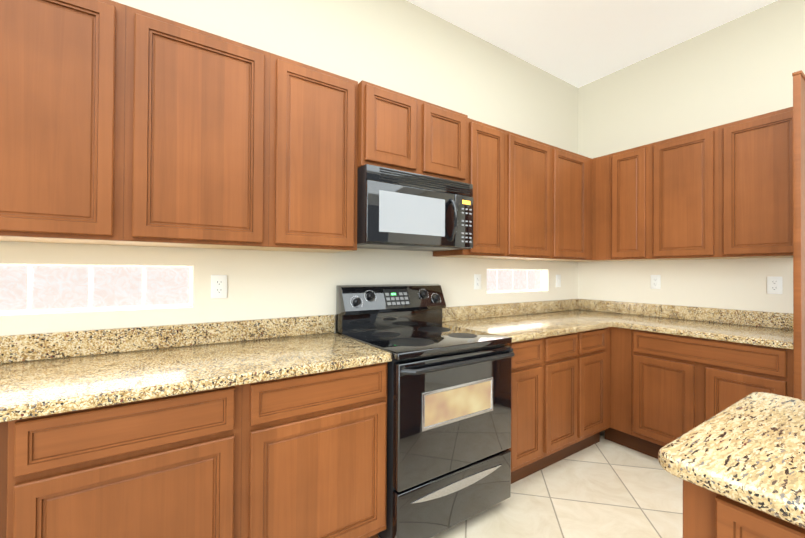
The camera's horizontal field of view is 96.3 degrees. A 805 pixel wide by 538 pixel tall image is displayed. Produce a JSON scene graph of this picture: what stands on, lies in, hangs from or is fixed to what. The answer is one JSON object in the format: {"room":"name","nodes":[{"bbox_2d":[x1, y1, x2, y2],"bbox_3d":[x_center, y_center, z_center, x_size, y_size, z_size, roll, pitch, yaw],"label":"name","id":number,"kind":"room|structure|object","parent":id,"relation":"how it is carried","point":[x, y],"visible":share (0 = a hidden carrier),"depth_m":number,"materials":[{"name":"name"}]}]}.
{"room":"kitchen","nodes":[
{"label":"kitchen","id":0,"kind":"room"},
{"bbox_2d":[0,0,577,335],"bbox_3d":[-1.025,-0.261,1.793,6.782,3.070,0.170,1,-1,-34],"label":"wall","id":1,"kind":"structure","parent":0,"point":[406,47],"depth_m":2.15,"materials":[{"name":"paint"}]},
{"bbox_2d":[0,0,131,245],"bbox_3d":[-1.315,-0.542,1.302,0.515,0.870,0.326,1,-1,-34],"label":"upper cabinet","id":2,"kind":"object","parent":1,"relation":"attached to","point":[122,124],"depth_m":1.23,"materials":[{"name":"brown wood"}]},
{"bbox_2d":[0,264,191,313],"bbox_3d":[-1.532,0.079,1.492,1.138,0.198,0.090,1,-1,-34],"label":"window","id":3,"kind":"structure","parent":1,"relation":"in","point":[31,288],"depth_m":1.56,"materials":[{"name":"grey glass"}]},
{"bbox_2d":[128,7,275,250],"bbox_3d":[-0.887,-0.537,1.586,0.515,0.870,0.326,1,-1,-34],"label":"upper cabinet","id":4,"kind":"object","parent":1,"relation":"attached to","point":[202,104],"depth_m":1.45,"materials":[{"name":"brown wood"}]},
{"bbox_2d":[211,275,226,298],"bbox_3d":[-0.900,0.087,1.768,0.072,0.115,0.008,1,-1,-34],"label":"electrical outlet","id":5,"kind":"object","parent":1,"relation":"attached to","point":[218,286],"visible":1,"depth_m":1.76,"materials":[{"name":"white plastic"}]},
{"bbox_2d":[272,55,357,252],"bbox_3d":[-0.491,-0.532,1.849,0.440,0.870,0.326,1,-1,-34],"label":"upper cabinet","id":6,"kind":"object","parent":1,"relation":"attached to","point":[317,109],"depth_m":1.72,"materials":[{"name":"brown wood"}]},
{"bbox_2d":[358,80,467,182],"bbox_3d":[0.009,-0.736,2.157,0.730,0.433,0.366,1,-1,-34],"label":"upper cabinet","id":7,"kind":"object","parent":1,"relation":"attached to","point":[400,131],"visible":0.75,"depth_m":1.96,"materials":[{"name":"brown wood"}]},
{"bbox_2d":[357,164,472,251],"bbox_3d":[0.032,-0.320,2.115,0.728,0.394,0.456,1,-1,-34],"label":"microwave","id":8,"kind":"object","parent":7,"relation":"attached to","point":[401,210],"visible":0.98,"depth_m":1.93,"materials":[{"name":"black metal"}]},
{"bbox_2d":[437,118,508,258],"bbox_3d":[0.482,-0.522,2.495,0.332,0.870,0.326,1,-1,-34],"label":"upper cabinet","id":9,"kind":"object","parent":1,"relation":"attached to","point":[488,145],"depth_m":2.37,"materials":[{"name":"brown wood"}]},
{"bbox_2d":[474,274,480,288],"bbox_3d":[0.575,0.098,2.747,0.072,0.115,0.008,1,-1,-34],"label":"electrical outlet","id":10,"kind":"object","parent":1,"relation":"attached to","point":[477,281],"visible":1,"depth_m":2.74,"materials":[{"name":"white plastic"}]},
{"bbox_2d":[487,269,540,292],"bbox_3d":[0.921,0.099,3.120,0.789,0.193,0.090,1,-1,-34],"label":"window","id":11,"kind":"structure","parent":1,"relation":"in","point":[508,280],"depth_m":3.09,"materials":[{"name":"grey glass"}]},
{"bbox_2d":[509,131,556,259],"bbox_3d":[0.835,-0.518,2.729,0.519,0.870,0.326,1,-1,-34],"label":"upper cabinet","id":12,"kind":"object","parent":1,"relation":"attached to","point":[532,163],"depth_m":2.62,"materials":[{"name":"brown wood"}]},
{"bbox_2d":[556,275,560,286],"bbox_3d":[1.439,0.110,3.316,0.072,0.115,0.016,1,-1,-34],"label":"light switch","id":13,"kind":"object","parent":1,"relation":"attached to","point":[558,280],"visible":1,"depth_m":3.32,"materials":[{"name":"white plastic"}]},
{"bbox_2d":[529,147,588,261],"bbox_3d":[1.246,-0.513,3.002,0.472,0.870,0.326,1,-1,-34],"label":"upper cabinet","id":14,"kind":"object","parent":1,"relation":"attached to","point":[572,168],"depth_m":2.90,"materials":[{"name":"brown wood"}]},
{"bbox_2d":[378,430,682,537],"bbox_3d":[0.726,1.290,-0.872,6.782,0.050,6.540,1,-1,-34],"label":"floor","id":15,"kind":"structure","parent":0,"point":[604,488],"depth_m":1.98,"materials":[{"name":"tile"}]},
{"bbox_2d":[0,384,247,537],"bbox_3d":[-0.965,0.834,1.348,0.573,0.874,0.628,1,-1,-34],"label":"base cabinet","id":16,"kind":"object","parent":15,"relation":"on","point":[175,466],"depth_m":1.08,"materials":[{"name":"brown wood"}]},
{"bbox_2d":[0,314,391,421],"bbox_3d":[-1.225,0.322,1.165,2.406,0.140,0.644,1,-1,-34],"label":"countertop","id":17,"kind":"structure","parent":16,"relation":"on","point":[42,374],"depth_m":1.40,"materials":[{"name":"stone"}]},
{"bbox_2d":[248,362,387,537],"bbox_3d":[-0.479,0.840,1.670,0.598,0.874,0.628,1,-1,-34],"label":"base cabinet","id":18,"kind":"object","parent":15,"relation":"on","point":[303,456],"depth_m":1.41,"materials":[{"name":"brown wood"}]},
{"bbox_2d":[336,284,514,537],"bbox_3d":[0.115,0.690,1.984,0.730,1.186,0.728,1,-1,-34],"label":"range","id":19,"kind":"object","parent":15,"relation":"on","point":[448,426],"visible":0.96,"depth_m":1.74,"materials":[{"name":"black metal"}]},
{"bbox_2d":[505,337,548,483],"bbox_3d":[0.564,0.851,2.362,0.301,0.874,0.629,1,-1,-34],"label":"base cabinet","id":20,"kind":"object","parent":15,"relation":"on","point":[529,449],"depth_m":2.13,"materials":[{"name":"brown wood"}]},
{"bbox_2d":[442,299,792,349],"bbox_3d":[1.385,0.347,2.358,1.782,0.140,1.544,1,-1,-34],"label":"countertop","id":21,"kind":"structure","parent":20,"relation":"on","point":[520,321],"depth_m":2.55,"materials":[{"name":"stone"}]},
{"bbox_2d":[549,332,580,465],"bbox_3d":[0.842,0.854,2.547,0.373,0.874,0.629,1,-1,-34],"label":"base cabinet","id":22,"kind":"object","parent":15,"relation":"on","point":[564,350],"depth_m":2.32,"materials":[{"name":"brown wood"}]},
{"bbox_2d":[581,328,608,449],"bbox_3d":[1.144,0.858,2.748,0.359,0.874,0.629,1,-1,-34],"label":"base cabinet","id":23,"kind":"object","parent":15,"relation":"on","point":[594,343],"depth_m":2.52,"materials":[{"name":"brown wood"}]},
{"bbox_2d":[625,329,793,458],"bbox_3d":[2.061,0.861,2.377,0.630,0.874,0.757,1,-1,-34],"label":"base cabinet","id":24,"kind":"object","parent":15,"relation":"on","point":[651,394],"depth_m":2.26,"materials":[{"name":"brown wood"}]},
{"bbox_2d":[683,480,804,537],"bbox_3d":[0.947,0.839,0.644,0.652,0.878,0.540,1,-1,-34],"label":"base cabinet","id":25,"kind":"object","parent":15,"relation":"on","point":[708,513],"visible":0.47,"depth_m":0.62,"materials":[{"name":"brown wood"}]},
{"bbox_2d":[658,392,804,528],"bbox_3d":[1.369,0.379,0.032,0.705,0.035,2.110,1,-1,-34],"label":"countertop","id":26,"kind":"structure","parent":25,"relation":"on","point":[748,450],"depth_m":0.70,"materials":[{"name":"stone"}]},
{"bbox_2d":[792,70,804,399],"bbox_3d":[2.276,0.150,2.005,0.694,2.293,0.034,1,-1,-34],"label":"end panel","id":27,"kind":"object","parent":15,"relation":"on","point":[798,234],"visible":0.71,"depth_m":1.82,"materials":[{"name":"brown wood"}]},
{"bbox_2d":[407,0,776,87],"bbox_3d":[0.746,-1.830,-0.849,6.782,0.050,6.540,1,-1,-34],"label":"ceiling","id":28,"kind":"structure","parent":0,"point":[578,43],"depth_m":2.63,"materials":[{"name":"white paint"}]},
{"bbox_2d":[578,0,804,312],"bbox_3d":[3.490,-0.239,0.968,0.170,3.070,6.200,1,-1,-34],"label":"wall","id":29,"kind":"structure","parent":0,"point":[746,66],"depth_m":2.72,"materials":[{"name":"paint"}]},
{"bbox_2d":[609,145,648,260],"bbox_3d":[1.908,-0.510,2.903,0.326,0.870,0.272,1,-1,-34],"label":"upper cabinet","id":30,"kind":"object","parent":29,"relation":"attached to","point":[626,167],"depth_m":2.84,"materials":[{"name":"brown wood"}]},
{"bbox_2d":[650,275,660,288],"bbox_3d":[2.067,0.106,2.945,0.008,0.115,0.072,1,-1,-34],"label":"electrical outlet","id":31,"kind":"object","parent":29,"relation":"attached to","point":[655,283],"visible":1,"depth_m":2.94,"materials":[{"name":"white plastic"}]},
{"bbox_2d":[645,127,712,259],"bbox_3d":[2.095,-0.511,2.623,0.326,0.870,0.406,1,-1,-34],"label":"upper cabinet","id":32,"kind":"object","parent":29,"relation":"attached to","point":[679,169],"depth_m":2.55,"materials":[{"name":"brown wood"}]},
{"bbox_2d":[713,107,792,258],"bbox_3d":[2.311,-0.512,2.297,0.326,0.870,0.379,1,-1,-34],"label":"upper cabinet","id":33,"kind":"object","parent":29,"relation":"attached to","point":[724,191],"depth_m":2.23,"materials":[{"name":"brown wood"}]},
{"bbox_2d":[767,276,781,293],"bbox_3d":[2.448,0.107,2.370,0.008,0.115,0.072,1,-1,-34],"label":"electrical outlet","id":34,"kind":"object","parent":29,"relation":"attached to","point":[774,285],"visible":1,"depth_m":2.37,"materials":[{"name":"white plastic"}]}
]}

